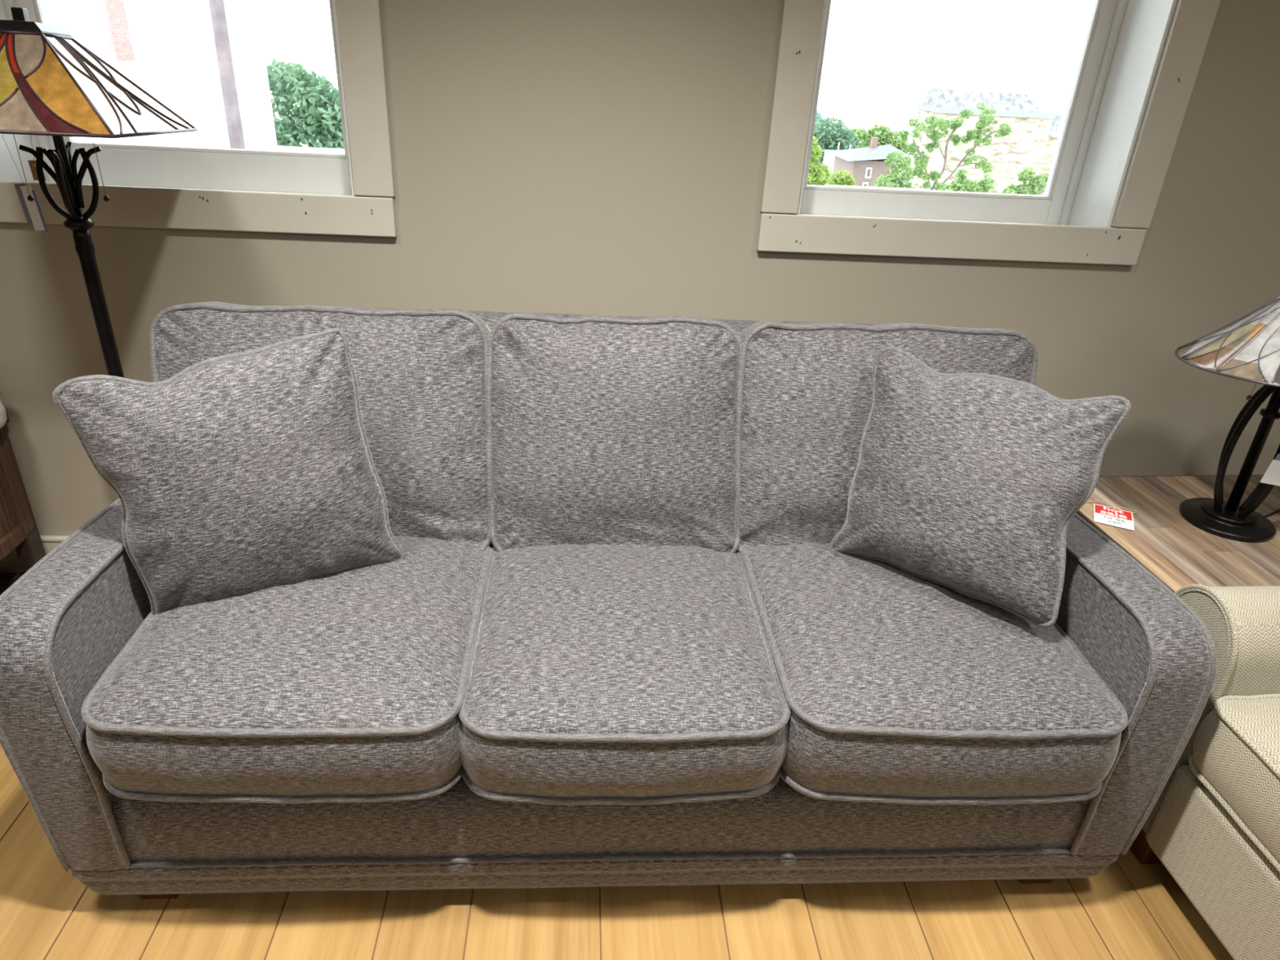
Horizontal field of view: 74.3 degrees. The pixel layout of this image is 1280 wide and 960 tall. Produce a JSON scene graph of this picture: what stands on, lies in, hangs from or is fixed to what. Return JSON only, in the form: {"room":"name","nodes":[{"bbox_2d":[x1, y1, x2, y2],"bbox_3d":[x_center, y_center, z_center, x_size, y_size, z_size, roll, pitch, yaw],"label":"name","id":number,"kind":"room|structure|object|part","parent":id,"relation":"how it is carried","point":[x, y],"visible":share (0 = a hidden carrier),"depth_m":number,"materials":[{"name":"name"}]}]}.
{"room":"store","nodes":[
{"label":"store","id":0,"kind":"room"},
{"bbox_2d":[0,585,1233,959],"bbox_3d":[0.172,1.905,-0.081,8.800,0.200,6.500,1,27,-4],"label":"floor","id":1,"kind":"structure","parent":0,"point":[1131,909],"depth_m":1.69,"materials":[{"name":"laminate"}]},
{"bbox_2d":[0,414,46,586],"bbox_3d":[-2.018,0.198,2.193,0.523,0.560,0.605,1,27,-4],"label":"end table","id":2,"kind":"object","parent":1,"relation":"on","point":[19,530],"visible":0.56,"depth_m":2.42,"materials":[{"name":"brown wood"}]},
{"bbox_2d":[0,390,7,428],"bbox_3d":[-1.903,-0.168,2.154,0.426,0.137,0.345,1,27,-4],"label":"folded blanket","id":3,"kind":"object","parent":2,"relation":"on","point":[3,418],"visible":1,"depth_m":2.27,"materials":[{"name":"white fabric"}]},
{"bbox_3d":[-1.782,0.106,2.161,0.015,0.295,0.475,1,27,-4],"label":"panel","id":4,"kind":"part","parent":2,"relation":"part of","materials":[{"name":"brown wood"}]},
{"bbox_3d":[-2.029,0.416,2.304,0.499,0.040,0.555,1,27,-4],"label":"stretcher frame","id":5,"kind":"part","parent":2,"relation":"part of","materials":[{"name":"brown wood"}]},
{"bbox_2d":[0,524,35,560],"bbox_3d":[-2.016,0.254,2.222,0.493,0.045,0.585,1,27,-4],"label":"shelf","id":6,"kind":"object","parent":2,"relation":"attached to","point":[13,535],"depth_m":2.41,"materials":[{"name":"brown wood"}]},
{"bbox_3d":[-1.798,0.001,2.405,0.045,0.330,0.055,1,27,-4],"label":"post","id":7,"kind":"part","parent":2,"relation":"part of","materials":[{"name":"brown wood"}]},
{"bbox_3d":[-1.811,0.239,2.526,0.045,0.205,0.055,1,27,-4],"label":"leg","id":8,"kind":"part","parent":2,"relation":"part of","materials":[{"name":"brown wood"}]},
{"bbox_2d":[0,7,197,377],"bbox_3d":[-1.294,-0.254,2.052,0.464,1.563,0.463,-1,27,-8],"label":"floor lamp","id":9,"kind":"object","parent":1,"relation":"on","point":[51,84],"visible":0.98,"depth_m":1.72,"materials":[{"name":"black metal"}]},
{"bbox_3d":[-1.327,-0.722,1.847,0.065,0.202,0.002,1,27,-4],"label":"pull chain","id":10,"kind":"part","parent":9,"relation":"part of","materials":[{"name":"gold metal"}]},
{"bbox_2d":[2,134,48,231],"bbox_3d":[-1.380,-0.688,1.881,0.050,0.265,0.017,6,27,5],"label":"tag","id":11,"kind":"object","parent":9,"relation":"hanging from","point":[32,210],"visible":1,"depth_m":1.92,"materials":[{"name":"paper"}]},
{"bbox_2d":[27,134,46,180],"bbox_3d":[-1.335,-0.725,1.856,0.026,0.128,0.002,-1,27,-9],"label":"tag","id":12,"kind":"object","parent":9,"relation":"hanging from","point":[32,163],"visible":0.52,"depth_m":1.87,"materials":[{"name":"paper"}]},
{"bbox_3d":[-1.244,-0.771,1.634,0.457,0.170,0.179,-1,27,-8],"label":"glass panel","id":13,"kind":"part","parent":9,"relation":"part of","materials":[{"name":"glass"}]},
{"bbox_3d":[-1.266,-0.759,1.832,0.020,0.385,0.020,1,27,-4],"label":"stem","id":14,"kind":"part","parent":9,"relation":"part of","materials":[{"name":"black metal"}]},
{"bbox_3d":[-1.262,-0.824,1.762,0.464,0.200,0.463,-1,27,-8],"label":"shade frame","id":15,"kind":"part","parent":9,"relation":"part of","materials":[{"name":"black metal"}]},
{"bbox_3d":[-1.220,-0.723,1.853,0.052,0.196,0.002,1,27,-4],"label":"pull chain","id":16,"kind":"part","parent":9,"relation":"part of","materials":[{"name":"gold metal"}]},
{"bbox_3d":[-1.120,-0.824,1.782,0.169,0.195,0.456,-1,27,-8],"label":"glass panel","id":17,"kind":"part","parent":9,"relation":"part of","materials":[{"name":"orange glass"}]},
{"bbox_2d":[0,301,1217,898],"bbox_3d":[-0.051,0.208,1.883,2.130,1.017,1.038,1,27,-4],"label":"sofa","id":18,"kind":"object","parent":1,"relation":"on","point":[619,637],"visible":0.8,"depth_m":1.62,"materials":[{"name":"grey fabric"}]},
{"bbox_3d":[-1.044,0.278,1.867,0.139,0.549,0.939,1,27,-4],"label":"arm","id":19,"kind":"part","parent":18,"relation":"part of","materials":[{"name":"grey fabric"}]},
{"bbox_2d":[53,328,404,615],"bbox_3d":[-0.757,0.005,1.628,0.547,0.534,0.206,-11,30,-25],"label":"throw pillow","id":20,"kind":"object","parent":18,"relation":"on","point":[242,473],"visible":0.94,"depth_m":1.56,"materials":[{"name":"grey fabric"}]},
{"bbox_2d":[85,536,485,795],"bbox_3d":[-0.640,0.320,1.693,0.643,0.224,0.665,1,27,-4],"label":"seat cushion","id":21,"kind":"object","parent":18,"relation":"on","point":[362,681],"depth_m":1.45,"materials":[{"name":"grey fabric"}]},
{"bbox_2d":[155,301,493,547],"bbox_3d":[-0.704,-0.106,1.950,0.760,0.563,0.361,1,27,-4],"label":"cushion","id":22,"kind":"object","parent":18,"relation":"on","point":[424,377],"depth_m":1.85,"materials":[{"name":"grey fabric"}]},
{"bbox_3d":[-0.062,0.466,2.024,2.028,0.174,0.902,1,27,-4],"label":"rail","id":23,"kind":"part","parent":18,"relation":"part of","materials":[{"name":"grey fabric"}]},
{"bbox_2d":[491,311,738,552],"bbox_3d":[-0.059,-0.095,1.996,0.609,0.565,0.365,1,27,-4],"label":"cushion","id":24,"kind":"object","parent":18,"relation":"on","point":[607,432],"depth_m":1.88,"materials":[{"name":"grey fabric"}]},
{"bbox_3d":[-0.068,0.006,2.194,2.000,0.833,0.300,1,27,-4],"label":"frame","id":25,"kind":"part","parent":18,"relation":"part of","materials":[{"name":"grey fabric"}]},
{"bbox_2d":[458,543,787,797],"bbox_3d":[-0.040,0.339,1.742,0.606,0.217,0.667,1,27,-4],"label":"seat cushion","id":26,"kind":"object","parent":18,"relation":"on","point":[586,670],"depth_m":1.53,"materials":[{"name":"grey fabric"}]},
{"bbox_2d":[737,320,1033,547],"bbox_3d":[0.568,-0.083,2.043,0.730,0.565,0.358,1,27,-4],"label":"cushion","id":27,"kind":"object","parent":18,"relation":"on","point":[805,390],"depth_m":1.92,"materials":[{"name":"grey fabric"}]},
{"bbox_2d":[746,542,1121,797],"bbox_3d":[0.564,0.353,1.788,0.649,0.234,0.665,1,27,-4],"label":"seat cushion","id":28,"kind":"object","parent":18,"relation":"on","point":[886,681],"depth_m":1.55,"materials":[{"name":"grey fabric"}]},
{"bbox_2d":[829,346,1130,627],"bbox_3d":[0.668,0.011,1.766,0.521,0.459,0.256,22,33,33],"label":"throw pillow","id":29,"kind":"object","parent":18,"relation":"on","point":[972,485],"visible":1,"depth_m":1.68,"materials":[{"name":"grey fabric"}]},
{"bbox_3d":[0.934,0.317,2.013,0.132,0.542,0.939,1,27,-4],"label":"arm","id":30,"kind":"part","parent":18,"relation":"part of","materials":[{"name":"grey fabric"}]},
{"bbox_2d":[1075,475,1279,592],"bbox_3d":[1.621,0.356,2.322,0.932,0.520,0.612,-1,27,-7],"label":"end table","id":31,"kind":"object","parent":1,"relation":"on","point":[1180,553],"visible":0.18,"depth_m":2.14,"materials":[{"name":"brown wood"}]},
{"bbox_2d":[1086,501,1136,530],"bbox_3d":[1.235,0.089,2.216,0.126,0.007,0.123,15,29,21],"label":"tag","id":32,"kind":"object","parent":31,"relation":"on","point":[1112,516],"visible":1,"depth_m":2.21,"materials":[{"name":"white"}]},
{"bbox_2d":[1094,504,1132,520],"bbox_3d":[1.249,0.086,2.231,0.088,0.001,0.051,15,29,21],"label":"print","id":33,"kind":"object","parent":32,"relation":"on","point":[1097,508],"depth_m":2.23},
{"bbox_2d":[1174,295,1279,542],"bbox_3d":[1.596,-0.183,2.077,0.560,0.660,0.478,1,27,-4],"label":"table lamp","id":34,"kind":"object","parent":31,"relation":"on","point":[1247,348],"visible":0.99,"depth_m":2.08,"materials":[{"name":"black metal"}]},
{"bbox_3d":[1.565,-0.343,1.994,0.476,0.202,0.474,1,27,-4],"label":"lamp shade","id":35,"kind":"part","parent":34,"relation":"part of","materials":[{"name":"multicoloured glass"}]},
{"bbox_3d":[1.543,-0.109,2.163,0.017,0.383,0.083,-2,27,-10],"label":"curved rod","id":36,"kind":"part","parent":34,"relation":"part of","materials":[{"name":"black metal"}]},
{"bbox_3d":[1.506,-0.086,2.115,0.083,0.383,0.017,-2,27,-10],"label":"curved rod","id":37,"kind":"part","parent":34,"relation":"part of","materials":[{"name":"black metal"}]},
{"bbox_3d":[1.559,-0.067,2.083,0.017,0.383,0.083,-2,27,-10],"label":"curved rod","id":38,"kind":"part","parent":34,"relation":"part of","materials":[{"name":"black metal"}]},
{"bbox_3d":[1.596,-0.090,2.131,0.083,0.383,0.017,-2,27,-10],"label":"curved rod","id":39,"kind":"part","parent":34,"relation":"part of","materials":[{"name":"black metal"}]},
{"bbox_3d":[1.740,0.057,2.313,0.343,0.029,0.052,-21,36,-39],"label":"cord","id":40,"kind":"part","parent":34,"relation":"part of","materials":[{"name":"black metal"}]},
{"bbox_2d":[1259,453,1279,485],"bbox_3d":[1.558,-0.040,2.037,0.102,0.122,0.019,3,27,-1],"label":"tag","id":41,"kind":"object","parent":34,"relation":"hanging from","point":[1272,476],"visible":1,"depth_m":2.04,"materials":[{"name":"paper"}]},
{"bbox_2d":[1129,583,1279,959],"bbox_3d":[1.533,0.631,1.399,0.836,0.860,1.107,0,27,-6],"label":"armchair","id":42,"kind":"object","parent":1,"relation":"on","point":[1214,825],"visible":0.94,"depth_m":1.62,"materials":[{"name":"beige fabric"}]},
{"bbox_3d":[1.489,0.481,1.828,0.758,0.573,0.190,0,27,-6],"label":"arm","id":43,"kind":"part","parent":42,"relation":"part of","materials":[{"name":"beige fabric"}]},
{"bbox_3d":[1.449,0.840,1.497,0.662,0.230,0.712,0,27,-6],"label":"seat","id":44,"kind":"part","parent":42,"relation":"part of","materials":[{"name":"beige fabric"}]},
{"bbox_2d":[1192,697,1279,863],"bbox_3d":[1.451,0.639,1.392,0.673,0.204,0.733,0,27,-6],"label":"seat cushion","id":45,"kind":"object","parent":42,"relation":"on","point":[1236,740],"depth_m":1.57,"materials":[{"name":"beige fabric"}]},
{"bbox_2d":[0,0,1279,535],"bbox_3d":[0.057,-1.046,2.225,8.800,2.950,0.300,1,27,-4],"label":"wall","id":46,"kind":"structure","parent":0,"point":[602,157],"depth_m":2.25,"materials":[{"name":"beige paint"}]},
{"bbox_2d":[0,535,69,573],"bbox_3d":[-0.003,0.274,2.713,8.800,0.152,0.030,1,27,-4],"label":"baseboard","id":47,"kind":"structure","parent":46,"relation":"attached to","point":[11,562],"depth_m":2.57,"materials":[{"name":"white paint"}]},
{"bbox_2d":[0,0,396,237],"bbox_3d":[-1.141,-1.358,1.976,1.100,1.448,0.322,1,27,-4],"label":"window","id":48,"kind":"structure","parent":46,"relation":"in","point":[352,193],"depth_m":2.15,"materials":[{"name":"white paint"}]},
{"bbox_3d":[-1.166,-0.690,2.150,1.066,0.099,0.020,1,27,-4],"label":"casing","id":49,"kind":"part","parent":48,"relation":"part of","materials":[{"name":"white paint"}]},
{"bbox_3d":[-1.175,-0.763,2.290,0.880,0.026,0.302,1,27,-4],"label":"sill","id":50,"kind":"part","parent":48,"relation":"part of","materials":[{"name":"white paint"}]},
{"bbox_3d":[-0.647,-1.277,1.881,0.100,1.238,0.021,1,27,-4],"label":"casing","id":51,"kind":"part","parent":48,"relation":"part of","materials":[{"name":"white paint"}]},
{"bbox_2d":[756,0,1221,265],"bbox_3d":[0.875,-1.321,2.124,1.101,1.448,0.322,1,27,-4],"label":"window","id":52,"kind":"structure","parent":46,"relation":"in","point":[1139,64],"depth_m":2.27,"materials":[{"name":"white paint"}]},
{"bbox_3d":[0.398,-1.258,1.958,0.098,1.238,0.021,1,27,-4],"label":"casing","id":53,"kind":"part","parent":52,"relation":"part of","materials":[{"name":"white paint"}]},
{"bbox_3d":[0.841,-0.727,2.438,0.881,0.026,0.302,1,27,-4],"label":"sill","id":54,"kind":"part","parent":52,"relation":"part of","materials":[{"name":"white paint"}]},
{"bbox_3d":[0.850,-0.653,2.297,1.067,0.099,0.020,1,27,-4],"label":"casing","id":55,"kind":"part","parent":52,"relation":"part of","materials":[{"name":"white paint"}]},
{"bbox_3d":[0.868,-1.338,2.220,0.857,1.262,0.038,1,27,-4],"label":"sash","id":56,"kind":"part","parent":52,"relation":"part of","materials":[{"name":"white paint"}]},
{"bbox_3d":[1.369,-1.240,2.029,0.100,1.238,0.021,1,27,-4],"label":"casing","id":57,"kind":"part","parent":52,"relation":"part of","materials":[{"name":"white paint"}]},
{"label":"outside","id":58,"kind":"structure","parent":0,"visible":0},
{"bbox_2d":[269,88,1062,185],"bbox_3d":[13.519,-37.423,98.517,280.000,0.300,197.000,1,27,-4],"label":"ground","id":59,"kind":"structure","parent":58,"point":[860,121],"depth_m":168.25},
{"bbox_2d":[42,0,159,145],"bbox_3d":[-18.378,-11.145,25.498,7.790,16.000,3.055,1,27,-4],"label":"brick building","id":60,"kind":"structure","parent":59,"relation":"on","point":[103,27],"depth_m":23.49,"materials":[{"name":"white paint"}]},
{"bbox_3d":[-15.002,-12.708,23.199,0.410,1.580,0.013,1,27,-4],"label":"pane","id":61,"kind":"part","parent":60,"relation":"part of","materials":[{"name":"white glass"}]},
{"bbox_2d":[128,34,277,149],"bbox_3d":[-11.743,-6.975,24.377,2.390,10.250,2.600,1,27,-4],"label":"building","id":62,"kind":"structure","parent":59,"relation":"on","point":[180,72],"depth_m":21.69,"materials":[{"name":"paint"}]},
{"bbox_2d":[208,0,245,149],"bbox_3d":[-8.441,-6.212,18.000,0.390,15.002,0.332,1,27,-4],"label":"utility pole","id":63,"kind":"object","parent":59,"relation":"on","point":[217,10],"visible":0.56,"depth_m":16.93,"materials":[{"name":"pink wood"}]},
{"bbox_2d":[257,145,344,153],"bbox_3d":[-7.712,-5.330,24.465,5.600,7.640,2.600,1,27,-4],"label":"shed","id":64,"kind":"object","parent":59,"relation":"on","point":[269,147],"visible":0.07,"depth_m":23.25,"materials":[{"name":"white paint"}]},
{"bbox_2d":[266,57,344,148],"bbox_3d":[-14.575,-14.343,39.397,7.303,9.464,4.261,1,27,-4],"label":"broad tree","id":65,"kind":"object","parent":59,"relation":"on","point":[289,86],"visible":0.48,"depth_m":37.26,"materials":[{"name":"green plant"}]},
{"bbox_2d":[814,107,822,128],"bbox_3d":[17.704,-39.498,95.963,6.203,7.396,5.345,1,27,-4],"label":"tree","id":66,"kind":"object","parent":59,"relation":"on","point":[818,114],"visible":0.02,"depth_m":94.29,"materials":[{"name":"green plant"}]},
{"bbox_2d":[807,135,832,185],"bbox_3d":[10.047,-17.159,50.732,2.785,6.624,2.170,1,27,-4],"label":"young tree","id":67,"kind":"object","parent":59,"relation":"on","point":[819,173],"visible":0.51,"depth_m":49.60,"materials":[{"name":"green plant"}]},
{"bbox_2d":[813,114,860,164],"bbox_3d":[18.371,-32.125,81.743,5.765,5.960,4.073,1,27,-4],"label":"round tree","id":68,"kind":"object","parent":59,"relation":"on","point":[837,132],"visible":0.53,"depth_m":80.47,"materials":[{"name":"green plant"}]},
{"bbox_2d":[822,142,851,173],"bbox_3d":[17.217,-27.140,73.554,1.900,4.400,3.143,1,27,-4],"label":"house","id":69,"kind":"structure","parent":59,"relation":"on","point":[828,158],"depth_m":72.76,"materials":[{"name":"white"}]},
{"bbox_2d":[826,168,856,186],"bbox_3d":[12.901,-18.344,55.948,2.559,4.286,1.543,1,27,-4],"label":"bush","id":70,"kind":"object","parent":59,"relation":"on","point":[846,179],"visible":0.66,"depth_m":54.94,"materials":[{"name":"green plant"}]},
{"bbox_2d":[826,137,909,187],"bbox_3d":[16.582,-22.329,62.553,4.600,5.750,6.000,1,27,-4],"label":"house","id":71,"kind":"structure","parent":59,"relation":"on","point":[865,165],"depth_m":60.15,"materials":[{"name":"brick"}]},
{"bbox_3d":[16.213,-21.768,59.924,0.220,0.500,0.019,1,27,-4],"label":"pane","id":72,"kind":"part","parent":71,"relation":"part of","materials":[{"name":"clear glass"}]},
{"bbox_2d":[844,123,910,169],"bbox_3d":[24.845,-34.416,87.912,8.078,5.082,3.641,1,27,-4],"label":"round tree","id":73,"kind":"object","parent":59,"relation":"on","point":[884,136],"visible":0.47,"depth_m":86.65,"materials":[{"name":"green plant"}]},
{"bbox_2d":[873,151,916,188],"bbox_3d":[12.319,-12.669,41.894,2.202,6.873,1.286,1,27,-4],"label":"bush","id":74,"kind":"object","parent":59,"relation":"on","point":[902,180],"visible":0.71,"depth_m":40.67,"materials":[{"name":"green plant"}]},
{"bbox_2d":[824,184,975,192],"bbox_3d":[10.164,-7.889,32.964,6.200,6.250,3.000,1,27,-4],"label":"building","id":75,"kind":"structure","parent":59,"relation":"on","point":[824,184],"depth_m":32.67,"materials":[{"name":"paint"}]},
{"bbox_2d":[898,102,1013,191],"bbox_3d":[9.473,-7.149,27.695,3.417,9.644,1.119,1,27,-4],"label":"tree","id":76,"kind":"object","parent":59,"relation":"on","point":[921,163],"visible":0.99,"depth_m":25.94,"materials":[{"name":"green plant"}]},
{"bbox_2d":[938,168,995,192],"bbox_3d":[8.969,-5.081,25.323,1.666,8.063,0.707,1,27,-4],"label":"bush","id":77,"kind":"object","parent":59,"relation":"on","point":[971,185],"visible":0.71,"depth_m":23.59,"materials":[{"name":"green plant"}]},
{"bbox_2d":[903,86,1062,195],"bbox_3d":[20.343,-17.310,48.978,10.100,9.500,6.120,1,27,-4],"label":"stone building","id":78,"kind":"structure","parent":59,"relation":"on","point":[1032,143],"depth_m":45.32,"materials":[{"name":"grey stone"}]},
{"bbox_3d":[18.736,-20.041,45.926,6.350,0.270,3.370,1,27,-4],"label":"cornice","id":79,"kind":"part","parent":78,"relation":"part of","materials":[{"name":"beige stone"}]},
{"bbox_3d":[23.542,-19.943,48.406,3.900,0.180,3.100,1,27,-4],"label":"annex cornice","id":80,"kind":"part","parent":78,"relation":"part of","materials":[{"name":"beige stone"}]},
{"bbox_2d":[1000,167,1048,195],"bbox_3d":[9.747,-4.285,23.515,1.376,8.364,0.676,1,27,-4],"label":"bush","id":81,"kind":"object","parent":59,"relation":"on","point":[1034,188],"visible":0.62,"depth_m":21.72,"materials":[{"name":"green plant"}]}
]}

